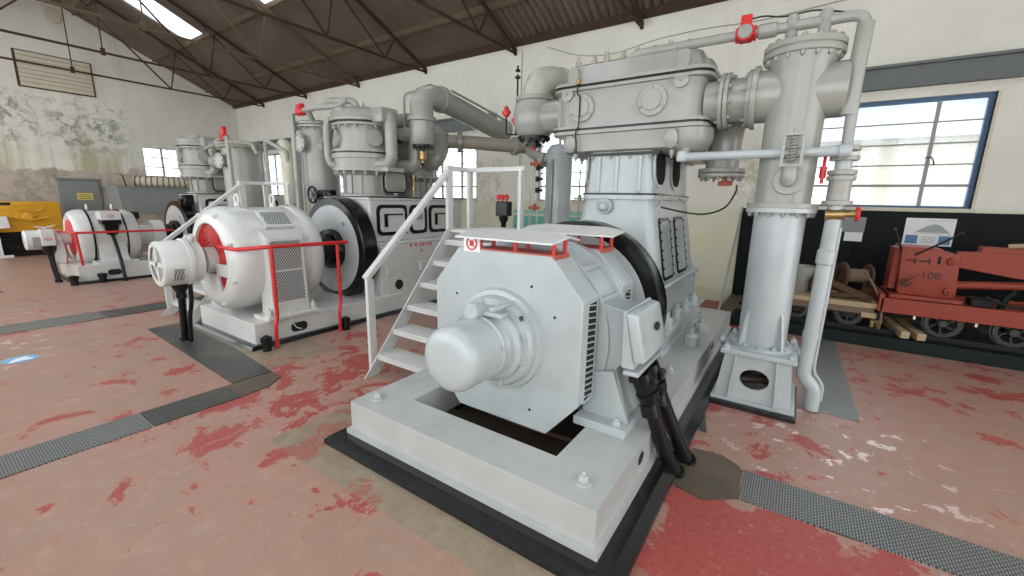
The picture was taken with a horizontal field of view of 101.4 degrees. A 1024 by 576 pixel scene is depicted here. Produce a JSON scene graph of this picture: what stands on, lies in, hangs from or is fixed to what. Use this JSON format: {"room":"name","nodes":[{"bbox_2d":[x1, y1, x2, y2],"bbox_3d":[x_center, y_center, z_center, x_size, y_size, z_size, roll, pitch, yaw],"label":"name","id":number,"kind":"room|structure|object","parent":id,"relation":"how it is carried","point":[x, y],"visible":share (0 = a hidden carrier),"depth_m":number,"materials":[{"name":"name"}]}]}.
{"room":"industrial machine hall","nodes":[
{"label":"industrial machine hall","id":0,"kind":"room"},
{"bbox_2d":[0,0,238,247],"bbox_3d":[-13.061,-4.638,12.134,0.280,6.910,9.380,9,14,33],"label":"wall","id":1,"kind":"structure","parent":0,"point":[45,135],"depth_m":12.39,"materials":[{"name":"paint"}]},
{"bbox_2d":[43,7,60,23],"bbox_3d":[-12.726,-7.548,11.597,0.100,0.394,0.340,9,14,33],"label":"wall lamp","id":2,"kind":"object","parent":1,"relation":"attached to","point":[52,15],"visible":1,"depth_m":11.58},
{"bbox_2d":[11,48,95,97],"bbox_3d":[-12.846,-6.030,11.802,0.075,0.940,1.540,9,14,33],"label":"vent","id":3,"kind":"object","parent":1,"relation":"attached to","point":[27,75],"depth_m":11.73,"materials":[{"name":"metal"}]},
{"bbox_2d":[54,177,104,216],"bbox_3d":[-12.855,-2.248,12.604,0.172,2.050,0.960,9,14,33],"label":"cabinet","id":4,"kind":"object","parent":1,"relation":"in","point":[74,193],"depth_m":12.44,"materials":[{"name":"metal"}]},
{"bbox_2d":[54,177,100,180],"bbox_3d":[-12.852,-3.230,12.411,0.130,0.050,0.960,9,14,33],"label":"cabinet top","id":5,"kind":"object","parent":4,"relation":"attached to","point":[57,178],"depth_m":12.32,"materials":[{"name":"grey paint"}]},
{"bbox_2d":[142,147,180,177],"bbox_3d":[-11.486,-4.301,14.546,0.060,0.930,2.100,9,14,33],"label":"window","id":6,"kind":"structure","parent":1,"relation":"in","point":[160,149],"depth_m":14.07,"materials":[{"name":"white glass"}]},
{"bbox_2d":[50,0,678,105],"bbox_3d":[-2.107,-5.899,7.412,23.275,2.361,5.060,9,14,33],"label":"ceiling","id":7,"kind":"structure","parent":0,"point":[529,17],"depth_m":10.17,"materials":[{"name":"metal"}]},
{"bbox_2d":[152,0,288,61],"bbox_3d":[-2.099,-5.849,7.231,22.900,0.120,0.044,9,14,33],"label":"roof beam","id":8,"kind":"structure","parent":7,"relation":"attached to","point":[273,3],"depth_m":10.70,"materials":[{"name":"metal"}]},
{"bbox_2d":[205,0,526,92],"bbox_3d":[-1.320,-5.450,8.506,22.900,0.120,0.044,9,14,33],"label":"roof beam","id":9,"kind":"structure","parent":7,"relation":"attached to","point":[498,4],"depth_m":9.49,"materials":[{"name":"metal"}]},
{"bbox_2d":[232,0,728,108],"bbox_3d":[-0.842,-5.221,9.285,22.900,0.120,0.110,9,14,33],"label":"roof beam","id":10,"kind":"structure","parent":7,"relation":"attached to","point":[680,5],"depth_m":8.52,"materials":[{"name":"metal"}]},
{"bbox_2d":[0,244,1023,575],"bbox_3d":[-4.283,0.471,5.708,23.200,0.120,12.180,9,14,33],"label":"floor","id":11,"kind":"structure","parent":0,"point":[251,484],"depth_m":2.63,"materials":[{"name":"red paint"}]},
{"bbox_2d":[0,216,13,257],"bbox_3d":[-12.643,-1.256,10.336,0.060,1.040,0.400,9,14,33],"label":"sign stand","id":12,"kind":"object","parent":11,"relation":"on","point":[4,223],"visible":1,"depth_m":10.36,"materials":[{"name":"white paper"}]},
{"bbox_2d":[0,354,39,363],"bbox_3d":[-4.915,0.712,4.186,0.260,0.003,0.260,9,14,33],"label":"floor sticker","id":13,"kind":"object","parent":11,"relation":"on","point":[19,359],"visible":1,"depth_m":4.17,"materials":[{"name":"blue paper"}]},
{"bbox_2d":[0,201,62,255],"bbox_3d":[-13.117,-1.480,10.534,1.000,1.380,2.460,9,14,33],"label":"engine","id":14,"kind":"object","parent":11,"relation":"on","point":[21,216],"visible":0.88,"depth_m":10.73,"materials":[{"name":"paint"}]},
{"bbox_2d":[0,312,106,334],"bbox_3d":[-6.460,0.590,4.608,0.530,0.008,2.850,9,14,33],"label":"plate","id":15,"kind":"object","parent":11,"relation":"on","point":[32,325],"visible":1,"depth_m":5.34,"materials":[{"name":"metal"}]},
{"bbox_2d":[48,257,62,282],"bbox_3d":[-8.440,-0.340,7.740,0.149,0.474,0.106,-1,12,-10],"label":"power cable","id":16,"kind":"object","parent":11,"relation":"on","point":[52,261],"visible":1,"depth_m":7.73,"materials":[{"name":"rubber"}]},
{"bbox_2d":[0,413,152,478],"bbox_3d":[-3.346,1.157,2.192,0.330,0.008,2.240,9,14,33],"label":"plate","id":17,"kind":"object","parent":11,"relation":"on","point":[12,463],"visible":1,"depth_m":2.77,"materials":[{"name":"metal"}]},
{"bbox_2d":[60,253,152,284],"bbox_3d":[-7.283,-0.655,9.719,1.553,0.330,4.377,9,14,33],"label":"plinth","id":18,"kind":"object","parent":11,"relation":"on","point":[87,274],"visible":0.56,"depth_m":8.01,"materials":[{"name":"white paint"}]},
{"bbox_2d":[54,204,166,263],"bbox_3d":[-8.084,-1.098,8.399,1.340,1.163,1.680,9,14,33],"label":"motor","id":19,"kind":"object","parent":11,"relation":"on","point":[97,248],"visible":0.84,"depth_m":7.99,"materials":[{"name":"white paint"}]},
{"bbox_2d":[21,225,56,257],"bbox_3d":[-8.596,-0.853,7.645,0.420,0.590,0.403,9,14,33],"label":"exciter","id":20,"kind":"object","parent":19,"relation":"attached to","point":[44,239],"visible":1,"depth_m":7.54,"materials":[{"name":"white paint"}]},
{"bbox_2d":[111,235,128,280],"bbox_3d":[-7.559,-0.612,8.057,0.419,0.918,0.090,9,14,33],"label":"power cable","id":21,"kind":"object","parent":19,"relation":"attached to","point":[125,278],"visible":0.98,"depth_m":8.02,"materials":[{"name":"rubber"}]},
{"bbox_2d":[55,229,173,265],"bbox_3d":[-7.694,-0.799,8.013,1.871,0.612,0.753,-5,13,-26],"label":"guard rail","id":22,"kind":"object","parent":11,"relation":"on","point":[152,230],"visible":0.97,"depth_m":7.69,"materials":[{"name":"metal"}]},
{"bbox_2d":[104,186,188,251],"bbox_3d":[-10.253,-2.144,12.882,1.040,1.835,2.940,9,14,33],"label":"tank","id":23,"kind":"object","parent":11,"relation":"on","point":[136,200],"visible":0.31,"depth_m":11.76,"materials":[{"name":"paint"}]},
{"bbox_2d":[132,175,187,187],"bbox_3d":[-10.103,-3.164,12.563,0.648,0.345,1.934,10,15,37],"label":"corrugated hose","id":24,"kind":"object","parent":23,"relation":"on","point":[146,181],"visible":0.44,"depth_m":12.15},
{"bbox_2d":[98,296,204,317],"bbox_3d":[-5.136,0.231,6.464,0.500,0.008,1.735,9,14,33],"label":"plate","id":25,"kind":"object","parent":11,"relation":"on","point":[161,305],"visible":0.43,"depth_m":6.04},
{"bbox_2d":[164,195,195,239],"bbox_3d":[-7.483,-1.280,9.266,1.420,1.550,0.580,9,14,33],"label":"flywheel","id":26,"kind":"object","parent":11,"relation":"on","point":[176,216],"depth_m":9.07,"materials":[{"name":"black paint"}]},
{"bbox_2d":[140,386,242,425],"bbox_3d":[-2.550,0.931,3.353,0.320,0.008,0.588,9,14,33],"label":"plate","id":27,"kind":"object","parent":11,"relation":"on","point":[175,410],"visible":1,"depth_m":3.32,"materials":[{"name":"metal"}]},
{"bbox_2d":[148,323,270,383],"bbox_3d":[-3.394,0.650,4.619,2.521,0.008,0.390,10,14,35],"label":"plate","id":28,"kind":"object","parent":11,"relation":"on","point":[221,358],"visible":0.88,"depth_m":4.39,"materials":[{"name":"metal"}]},
{"bbox_2d":[161,181,293,323],"bbox_3d":[-3.981,-0.634,6.172,0.825,1.865,1.960,9,14,33],"label":"stairs","id":29,"kind":"structure","parent":11,"relation":"on","point":[172,306],"depth_m":5.97,"materials":[{"name":"metal"}]},
{"bbox_2d":[174,133,284,212],"bbox_3d":[-6.579,-2.204,10.071,1.695,2.705,2.105,9,14,33],"label":"air compressor","id":30,"kind":"object","parent":11,"relation":"on","point":[206,184],"visible":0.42,"depth_m":9.23,"materials":[{"name":"white paint"}]},
{"bbox_2d":[202,126,258,205],"bbox_3d":[-5.579,-1.575,8.191,2.934,2.820,0.373,11,15,40],"label":"riser pipe","id":31,"kind":"object","parent":11,"relation":"on","point":[223,136],"visible":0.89,"depth_m":7.29,"materials":[{"name":"metal"}]},
{"bbox_2d":[208,141,265,206],"bbox_3d":[-5.389,-1.510,8.319,1.423,2.650,0.918,9,14,33],"label":"column","id":32,"kind":"structure","parent":11,"relation":"on","point":[248,165],"depth_m":7.79,"materials":[{"name":"metal"}]},
{"bbox_2d":[227,372,280,395],"bbox_3d":[-2.270,0.852,3.759,0.320,0.008,0.388,9,14,33],"label":"plate","id":33,"kind":"object","parent":11,"relation":"on","point":[251,385],"visible":1,"depth_m":3.73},
{"bbox_2d":[192,193,324,321],"bbox_3d":[-3.128,-0.447,5.151,1.480,1.401,1.280,9,14,33],"label":"motor","id":34,"kind":"object","parent":11,"relation":"on","point":[233,279],"visible":0.88,"depth_m":4.75,"materials":[{"name":"white paint"}]},
{"bbox_2d":[148,234,206,298],"bbox_3d":[-3.584,-0.234,4.511,0.510,0.695,0.390,9,14,33],"label":"exciter","id":35,"kind":"object","parent":34,"relation":"attached to","point":[178,263],"visible":1,"depth_m":4.38,"materials":[{"name":"white paint"}]},
{"bbox_2d":[148,244,164,284],"bbox_3d":[-3.688,-0.246,4.351,0.430,0.430,0.019,9,14,33],"label":"vent","id":36,"kind":"object","parent":35,"relation":"attached to","point":[156,252],"depth_m":4.34,"materials":[{"name":"grey metal"}]},
{"bbox_2d":[178,298,188,340],"bbox_3d":[-3.693,0.334,4.698,0.097,0.583,0.265,-10,16,-42],"label":"power cable","id":37,"kind":"object","parent":35,"relation":"attached to","point":[182,304],"visible":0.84,"depth_m":4.69,"materials":[{"name":"rubber"}]},
{"bbox_2d":[188,284,193,341],"bbox_3d":[-3.576,0.270,4.662,0.224,0.715,0.047,9,14,33],"label":"power cable","id":38,"kind":"object","parent":35,"relation":"attached to","point":[190,287],"visible":0.97,"depth_m":4.66,"materials":[{"name":"rubber"}]},
{"bbox_2d":[198,223,226,288],"bbox_3d":[-3.389,-0.330,4.784,0.830,0.830,0.046,9,14,33],"label":"grille","id":39,"kind":"object","parent":34,"relation":"attached to","point":[208,236],"depth_m":4.72,"materials":[{"name":"metal"}]},
{"bbox_2d":[255,211,294,229],"bbox_3d":[-2.778,-0.784,4.906,0.247,0.231,0.340,9,14,33],"label":"vent","id":40,"kind":"object","parent":34,"relation":"attached to","point":[267,220],"depth_m":4.85,"materials":[{"name":"metal"}]},
{"bbox_2d":[260,212,291,224],"bbox_3d":[-2.753,-0.814,4.882,0.154,0.136,0.280,9,14,33],"label":"grille","id":41,"kind":"object","parent":34,"relation":"attached to","point":[266,218],"depth_m":4.87,"materials":[{"name":"grey metal"}]},
{"bbox_2d":[270,240,305,301],"bbox_3d":[-2.578,-0.199,4.825,0.031,0.700,0.350,9,14,33],"label":"grille","id":42,"kind":"object","parent":34,"relation":"attached to","point":[290,269],"depth_m":4.84,"materials":[{"name":"grey metal"}]},
{"bbox_2d":[260,335,272,351],"bbox_3d":[-2.659,0.597,4.537,0.116,0.176,0.116,9,14,33],"label":"stub","id":43,"kind":"object","parent":11,"relation":"on","point":[266,340],"visible":1,"depth_m":4.50,"materials":[{"name":"paint"}]},
{"bbox_2d":[263,139,288,194],"bbox_3d":[-4.187,-1.336,7.618,0.578,2.642,0.069,6,13,22],"label":"pipe","id":44,"kind":"object","parent":11,"relation":"on","point":[265,141],"visible":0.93,"depth_m":7.46,"materials":[{"name":"metal"}]},
{"bbox_2d":[276,139,296,205],"bbox_3d":[-4.020,-2.086,7.521,0.242,1.198,0.683,-7,14,-33],"label":"pipe","id":45,"kind":"object","parent":44,"relation":"attached to","point":[287,169],"visible":0.6,"depth_m":7.35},
{"bbox_2d":[217,240,347,347],"bbox_3d":[-2.512,0.050,4.786,1.341,1.130,0.461,-6,14,-31],"label":"guard rail","id":46,"kind":"object","parent":11,"relation":"on","point":[336,243],"visible":1,"depth_m":4.57,"materials":[{"name":"metal"}]},
{"bbox_2d":[193,286,436,351],"bbox_3d":[-2.251,0.121,6.615,1.553,0.275,4.217,9,14,33],"label":"plinth","id":47,"kind":"object","parent":11,"relation":"on","point":[237,326],"visible":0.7,"depth_m":5.17,"materials":[{"name":"white paint"}]},
{"bbox_2d":[295,120,340,214],"bbox_3d":[-3.024,-1.270,6.907,1.072,2.850,0.783,9,14,33],"label":"column","id":48,"kind":"structure","parent":11,"relation":"on","point":[316,172],"depth_m":6.62,"materials":[{"name":"metal"}]},
{"bbox_2d":[298,152,303,210],"bbox_3d":[-3.535,-1.721,7.304,0.591,1.553,0.113,9,14,33],"label":"pipe","id":49,"kind":"object","parent":48,"relation":"attached to","point":[299,153],"visible":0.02,"depth_m":7.36,"materials":[{"name":"metal"}]},
{"bbox_2d":[307,186,336,203],"bbox_3d":[-2.983,-1.462,6.580,0.466,0.272,0.236,9,14,33],"label":"valve","id":50,"kind":"object","parent":48,"relation":"attached to","point":[319,194],"visible":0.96,"depth_m":6.53,"materials":[{"name":"black paint"}]},
{"bbox_2d":[289,97,359,209],"bbox_3d":[-2.824,-1.306,6.547,1.288,3.074,0.227,6,13,20],"label":"riser pipe","id":51,"kind":"object","parent":11,"relation":"on","point":[300,109],"visible":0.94,"depth_m":6.37,"materials":[{"name":"metal"}]},
{"bbox_2d":[309,197,377,295],"bbox_3d":[-2.596,-0.553,5.932,1.440,1.440,0.580,9,14,33],"label":"flywheel","id":52,"kind":"object","parent":11,"relation":"on","point":[335,218],"visible":0.62,"depth_m":5.78,"materials":[{"name":"black paint"}]},
{"bbox_2d":[342,316,349,330],"bbox_3d":[-2.114,0.444,5.325,0.116,0.176,0.116,9,14,33],"label":"stub","id":53,"kind":"object","parent":11,"relation":"on","point":[345,320],"visible":0.88,"depth_m":5.29,"materials":[{"name":"paint"}]},
{"bbox_2d":[323,102,463,295],"bbox_3d":[-1.715,-1.406,6.718,1.695,2.705,2.105,9,14,33],"label":"air compressor","id":54,"kind":"object","parent":11,"relation":"on","point":[375,161],"visible":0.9,"depth_m":6.05,"materials":[{"name":"white paint"}]},
{"bbox_2d":[403,84,512,138],"bbox_3d":[-0.761,-2.652,6.604,0.479,0.769,2.039,11,16,41],"label":"pipe","id":55,"kind":"object","parent":54,"relation":"attached to","point":[425,99],"visible":0.93,"depth_m":6.24,"materials":[{"name":"metal"}]},
{"bbox_2d":[424,124,526,171],"bbox_3d":[-0.553,-2.294,6.952,1.831,0.760,0.416,-2,12,-15],"label":"pipe","id":56,"kind":"object","parent":54,"relation":"attached to","point":[444,141],"visible":0.95,"depth_m":6.75,"materials":[{"name":"metal"}]},
{"bbox_2d":[362,165,525,378],"bbox_3d":[-0.526,-0.245,4.303,0.825,2.005,1.960,9,14,33],"label":"stairs","id":57,"kind":"structure","parent":11,"relation":"on","point":[402,358],"depth_m":4.19,"materials":[{"name":"metal"}]},
{"bbox_2d":[496,194,511,226],"bbox_3d":[-0.123,-0.382,5.673,0.240,1.730,0.240,9,14,33],"label":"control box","id":58,"kind":"object","parent":11,"relation":"on","point":[503,208],"visible":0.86,"depth_m":5.49,"materials":[{"name":"black paint"}]},
{"bbox_2d":[324,307,738,575],"bbox_3d":[0.865,0.657,4.140,2.069,0.360,4.610,9,14,33],"label":"plinth","id":59,"kind":"object","parent":11,"relation":"on","point":[571,499],"visible":0.75,"depth_m":2.35,"materials":[{"name":"grey paint"}]},
{"bbox_2d":[425,224,666,439],"bbox_3d":[0.104,0.256,2.781,1.711,1.299,1.465,9,14,33],"label":"motor","id":60,"kind":"object","parent":59,"relation":"on","point":[538,324],"visible":1,"depth_m":2.48,"materials":[{"name":"grey paint"}]},
{"bbox_2d":[464,238,479,251],"bbox_3d":[-0.255,-0.281,2.650,0.130,0.100,0.010,9,14,33],"label":"card","id":61,"kind":"object","parent":60,"relation":"attached to","point":[473,245],"visible":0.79,"depth_m":2.65,"materials":[{"name":"white paper"}]},
{"bbox_2d":[455,228,579,260],"bbox_3d":[0.026,-0.272,2.514,0.715,0.159,0.340,9,14,33],"label":"vent hood","id":62,"kind":"object","parent":60,"relation":"attached to","point":[516,236],"depth_m":2.45,"materials":[{"name":"white metal"}]},
{"bbox_2d":[521,224,629,252],"bbox_3d":[0.457,-0.377,3.106,0.775,0.179,0.340,9,14,33],"label":"vent hood","id":63,"kind":"object","parent":60,"relation":"attached to","point":[579,230],"depth_m":2.96,"materials":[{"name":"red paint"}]},
{"bbox_2d":[639,401,684,478],"bbox_3d":[0.922,0.923,2.562,0.314,0.546,0.119,1,12,0],"label":"power cable","id":64,"kind":"object","parent":60,"relation":"attached to","point":[652,413],"visible":0.91,"depth_m":2.52,"materials":[{"name":"rubber"}]},
{"bbox_2d":[658,390,696,465],"bbox_3d":[1.037,0.896,2.699,0.335,0.548,0.118,2,12,4],"label":"power cable","id":65,"kind":"object","parent":60,"relation":"attached to","point":[674,432],"visible":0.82,"depth_m":2.67,"materials":[{"name":"rubber"}]},
{"bbox_2d":[528,158,543,224],"bbox_3d":[0.359,-0.884,6.734,0.233,2.300,0.082,9,14,33],"label":"piping","id":66,"kind":"object","parent":11,"relation":"on","point":[536,163],"visible":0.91,"depth_m":6.58,"materials":[{"name":"metal"}]},
{"bbox_2d":[525,144,572,223],"bbox_3d":[0.559,-1.103,7.092,1.010,2.589,0.560,9,14,33],"label":"receiver","id":67,"kind":"object","parent":11,"relation":"on","point":[558,178],"visible":0.56,"depth_m":6.69,"materials":[{"name":"grey paint"}]},
{"bbox_2d":[555,220,666,326],"bbox_3d":[0.533,0.145,3.525,1.408,1.408,0.360,9,14,33],"label":"flywheel","id":68,"kind":"object","parent":11,"relation":"on","point":[647,279],"visible":0.17,"depth_m":3.17,"materials":[{"name":"black paint"}]},
{"bbox_2d":[514,38,721,358],"bbox_3d":[1.120,-1.031,4.665,2.223,2.860,1.843,9,14,33],"label":"air compressor","id":69,"kind":"object","parent":11,"relation":"on","point":[630,119],"visible":0.78,"depth_m":3.93,"materials":[{"name":"grey paint"}]},
{"bbox_2d":[502,106,517,135],"bbox_3d":[0.045,-1.951,4.883,0.371,0.350,0.078,9,14,33],"label":"valve","id":70,"kind":"object","parent":69,"relation":"attached to","point":[506,112],"visible":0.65,"depth_m":4.91,"materials":[{"name":"metal"}]},
{"bbox_2d":[661,185,737,214],"bbox_3d":[1.726,-0.799,3.774,0.717,0.279,0.178,0,12,-5],"label":"cable","id":71,"kind":"object","parent":69,"relation":"attached to","point":[736,185],"visible":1,"depth_m":3.75,"materials":[{"name":"rubber"}]},
{"bbox_2d":[698,69,753,185],"bbox_3d":[1.898,-1.374,3.722,0.409,0.897,0.860,7,13,26],"label":"pipe","id":72,"kind":"object","parent":69,"relation":"attached to","point":[724,102],"visible":0.91,"depth_m":3.48,"materials":[{"name":"metal"}]},
{"bbox_2d":[672,448,739,499],"bbox_3d":[1.232,1.163,2.612,0.360,0.008,0.540,9,14,33],"label":"plate","id":73,"kind":"object","parent":11,"relation":"on","point":[713,476],"visible":0.9,"depth_m":2.57,"materials":[{"name":"metal"}]},
{"bbox_2d":[718,207,743,309],"bbox_3d":[3.326,-0.405,6.388,0.028,1.639,1.540,9,14,33],"label":"leaning pole","id":74,"kind":"object","parent":11,"relation":"on","point":[742,208],"visible":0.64,"depth_m":6.39,"materials":[{"name":"metal"}]},
{"bbox_2d":[626,7,875,411],"bbox_3d":[1.763,-0.607,3.586,1.879,3.072,0.207,9,14,33],"label":"pipe","id":75,"kind":"object","parent":11,"relation":"on","point":[840,180],"visible":0.95,"depth_m":3.13,"materials":[{"name":"metal"}]},
{"bbox_2d":[708,29,852,423],"bbox_3d":[2.157,-0.442,3.418,0.650,2.858,0.745,9,14,33],"label":"vertical cylinder","id":76,"kind":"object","parent":11,"relation":"on","point":[805,82],"depth_m":3.26,"materials":[{"name":"grey paint"}]},
{"bbox_2d":[676,144,852,161],"bbox_3d":[1.923,-1.081,3.278,1.179,0.165,0.244,9,14,33],"label":"pipe","id":77,"kind":"object","parent":76,"relation":"attached to","point":[843,150],"visible":0.98,"depth_m":3.19,"materials":[{"name":"metal"}]},
{"bbox_2d":[801,339,859,422],"bbox_3d":[3.240,0.839,4.362,0.385,0.008,2.400,9,14,33],"label":"plate","id":78,"kind":"object","parent":11,"relation":"on","point":[837,400],"visible":0.79,"depth_m":3.94,"materials":[{"name":"metal"}]},
{"bbox_2d":[720,294,1023,371],"bbox_3d":[5.576,0.651,5.124,5.400,0.158,1.480,9,14,33],"label":"plinth","id":79,"kind":"object","parent":11,"relation":"on","point":[994,358],"visible":0.55,"depth_m":4.96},
{"bbox_2d":[734,308,1023,353],"bbox_3d":[5.288,0.647,4.596,5.100,0.055,0.070,9,14,33],"label":"track rail","id":80,"kind":"object","parent":11,"relation":"on","point":[736,310],"visible":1,"depth_m":4.85,"materials":[{"name":"metal"}]},
{"bbox_2d":[791,289,876,323],"bbox_3d":[4.218,0.235,5.617,1.005,0.323,0.748,9,14,33],"label":"cart","id":81,"kind":"object","parent":80,"relation":"on","point":[847,307],"visible":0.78,"depth_m":5.25,"materials":[{"name":"wood"}]},
{"bbox_2d":[795,264,815,291],"bbox_3d":[3.989,-0.140,5.771,0.320,0.340,0.320,9,14,33],"label":"bucket","id":82,"kind":"object","parent":81,"relation":"on","point":[805,272],"visible":0.56,"depth_m":5.66,"materials":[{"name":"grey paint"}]},
{"bbox_2d":[830,292,866,297],"bbox_3d":[4.132,0.079,5.272,0.504,0.089,0.050,10,14,35],"label":"iron","id":83,"kind":"object","parent":81,"relation":"on","point":[841,294],"visible":0.58,"depth_m":5.20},
{"bbox_2d":[831,280,872,302],"bbox_3d":[4.200,0.021,5.251,0.528,0.267,0.092,10,15,38],"label":"iron","id":84,"kind":"object","parent":81,"relation":"on","point":[837,285],"visible":0.58,"depth_m":5.23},
{"bbox_2d":[834,262,882,329],"bbox_3d":[4.348,0.070,5.289,0.410,0.749,0.600,5,12,19],"label":"winch","id":85,"kind":"object","parent":81,"relation":"on","point":[866,275],"visible":0.79,"depth_m":5.30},
{"bbox_2d":[869,228,1023,347],"bbox_3d":[5.546,0.006,4.638,2.293,1.225,0.800,9,14,33],"label":"locomotive","id":86,"kind":"object","parent":80,"relation":"on","point":[922,281],"visible":0.99,"depth_m":4.73,"materials":[{"name":"red paint"}]},
{"bbox_2d":[739,301,1022,341],"bbox_3d":[5.603,0.558,5.051,5.100,0.055,0.070,9,14,33],"label":"track rail","id":87,"kind":"object","parent":11,"relation":"on","point":[828,314],"visible":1,"depth_m":5.12,"materials":[{"name":"metal"}]},
{"bbox_2d":[741,470,1023,575],"bbox_3d":[2.746,1.394,1.648,3.295,0.008,0.320,9,14,32],"label":"floor grate","id":88,"kind":"object","parent":11,"relation":"on","point":[943,552],"visible":1,"depth_m":2.18,"materials":[{"name":"metal"}]},
{"bbox_2d":[881,316,909,338],"bbox_3d":[4.720,0.479,5.177,0.085,0.114,0.654,6,13,23],"label":"timber baulk","id":89,"kind":"object","parent":11,"relation":"on","point":[901,332],"visible":0.8,"depth_m":5.07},
{"bbox_2d":[894,318,926,340],"bbox_3d":[4.836,0.497,5.101,0.085,0.114,0.654,6,13,23],"label":"timber baulk","id":90,"kind":"object","parent":11,"relation":"on","point":[917,334],"visible":0.82,"depth_m":4.96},
{"bbox_2d":[236,0,1023,330],"bbox_3d":[-0.781,-2.878,9.938,22.900,4.850,0.280,9,14,33],"label":"wall","id":91,"kind":"structure","parent":0,"point":[904,30],"depth_m":6.99,"materials":[{"name":"paint"}]},
{"bbox_2d":[0,0,264,107],"bbox_3d":[-11.170,-6.574,10.452,0.070,2.222,9.370,9,14,33],"label":"roof truss","id":92,"kind":"object","parent":91,"relation":"attached to","point":[72,69],"visible":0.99,"depth_m":11.80,"materials":[{"name":"metal"}]},
{"bbox_2d":[0,0,306,98],"bbox_3d":[-9.002,-6.232,9.021,0.070,2.222,9.370,9,14,33],"label":"roof truss","id":93,"kind":"object","parent":91,"relation":"attached to","point":[102,50],"visible":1,"depth_m":10.57,"materials":[{"name":"metal"}]},
{"bbox_2d":[37,0,359,87],"bbox_3d":[-6.843,-5.891,7.595,0.070,2.222,9.370,9,14,33],"label":"roof truss","id":94,"kind":"object","parent":91,"relation":"attached to","point":[143,26],"visible":1,"depth_m":9.33,"materials":[{"name":"metal"}]},
{"bbox_2d":[265,153,282,194],"bbox_3d":[-8.391,-3.991,14.868,2.270,1.485,0.160,9,14,33],"label":"window","id":95,"kind":"structure","parent":91,"relation":"in","point":[274,155],"depth_m":14.89,"materials":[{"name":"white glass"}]},
{"bbox_2d":[220,0,426,73],"bbox_3d":[-4.692,-5.551,6.175,0.070,2.222,9.370,9,14,33],"label":"roof truss","id":96,"kind":"object","parent":91,"relation":"attached to","point":[326,35],"visible":1,"depth_m":8.52,"materials":[{"name":"metal"}]},
{"bbox_2d":[397,113,496,132],"bbox_3d":[-1.740,-3.925,10.175,3.350,0.305,0.120,9,14,33],"label":"lintel","id":97,"kind":"object","parent":91,"relation":"attached to","point":[449,125],"visible":0.24,"depth_m":9.94,"materials":[{"name":"metal"}]},
{"bbox_2d":[435,149,477,201],"bbox_3d":[-1.759,-2.944,10.490,2.400,1.485,0.160,9,14,33],"label":"window","id":98,"kind":"structure","parent":91,"relation":"in","point":[462,163],"depth_m":10.20,"materials":[{"name":"glass"}]},
{"bbox_2d":[413,0,516,55],"bbox_3d":[-2.524,-5.209,4.744,0.070,2.222,9.370,9,14,33],"label":"roof truss","id":99,"kind":"object","parent":91,"relation":"attached to","point":[513,50],"visible":1,"depth_m":7.78,"materials":[{"name":"metal"}]},
{"bbox_2d":[534,139,587,203],"bbox_3d":[1.497,-2.430,8.341,2.330,1.485,0.160,9,14,33],"label":"window","id":100,"kind":"structure","parent":91,"relation":"in","point":[540,200],"depth_m":8.64,"materials":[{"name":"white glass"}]},
{"bbox_2d":[616,0,643,29],"bbox_3d":[-0.331,-4.863,3.297,0.070,2.222,9.370,9,14,33],"label":"roof truss","id":101,"kind":"object","parent":91,"relation":"attached to","point":[639,21],"visible":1,"depth_m":6.96,"materials":[{"name":"metal"}]},
{"bbox_2d":[547,0,844,55],"bbox_3d":[3.224,-4.234,6.711,6.103,0.353,0.012,9,14,33],"label":"cable","id":102,"kind":"object","parent":91,"relation":"attached to","point":[840,0],"visible":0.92,"depth_m":6.80,"materials":[{"name":"grey paint"}]},
{"bbox_2d":[732,208,854,295],"bbox_3d":[4.396,-0.509,6.620,1.490,1.452,0.043,9,14,33],"label":"backboard","id":103,"kind":"object","parent":91,"relation":"attached to","point":[814,226],"visible":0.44,"depth_m":6.48,"materials":[{"name":"paint"}]},
{"bbox_2d":[760,90,1002,212],"bbox_3d":[5.054,-1.868,5.992,2.430,1.485,0.160,9,14,33],"label":"window","id":104,"kind":"structure","parent":91,"relation":"in","point":[991,96],"depth_m":5.57,"materials":[{"name":"glass"}]},
{"bbox_2d":[846,211,1023,329],"bbox_3d":[6.628,-0.157,5.147,3.895,1.452,0.043,9,14,33],"label":"backboard","id":105,"kind":"object","parent":91,"relation":"attached to","point":[980,229],"visible":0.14,"depth_m":5.54,"materials":[{"name":"paint"}]},
{"bbox_2d":[843,232,862,241],"bbox_3d":[4.994,-0.751,6.131,0.210,0.130,0.004,9,14,33],"label":"paper notice","id":106,"kind":"object","parent":105,"relation":"attached to","point":[848,236],"visible":1,"depth_m":6.13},
{"bbox_2d":[841,217,866,232],"bbox_3d":[4.966,-0.927,6.112,0.300,0.220,0.012,9,14,33],"label":"notice board","id":107,"kind":"object","parent":105,"relation":"attached to","point":[848,224],"visible":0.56,"depth_m":6.10,"materials":[{"name":"paper"}]},
{"bbox_2d":[901,218,956,246],"bbox_3d":[5.647,-0.759,5.678,0.495,0.365,0.006,9,14,33],"label":"poster","id":108,"kind":"object","parent":105,"relation":"attached to","point":[917,231],"visible":0.99,"depth_m":5.67,"materials":[{"name":"white paper"}]},
{"bbox_2d":[862,48,1023,92],"bbox_3d":[5.074,-2.849,5.677,3.350,0.305,0.120,9,14,33],"label":"steel beam","id":109,"kind":"structure","parent":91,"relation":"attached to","point":[1005,64],"depth_m":5.34,"materials":[{"name":"metal"}]},
{"label":"outside","id":110,"kind":"structure","parent":0,"visible":0},
{"bbox_3d":[10.891,-4.554,33.717,100.000,0.100,51.550,9,14,33],"label":"ground","id":111,"kind":"structure","parent":110,"visible":0},
{"bbox_2d":[819,98,987,205],"bbox_3d":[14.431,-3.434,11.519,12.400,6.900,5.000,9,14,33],"label":"window pane","id":112,"kind":"object","parent":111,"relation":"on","point":[958,131],"visible":0.11,"depth_m":11.41,"materials":[{"name":"glass"}]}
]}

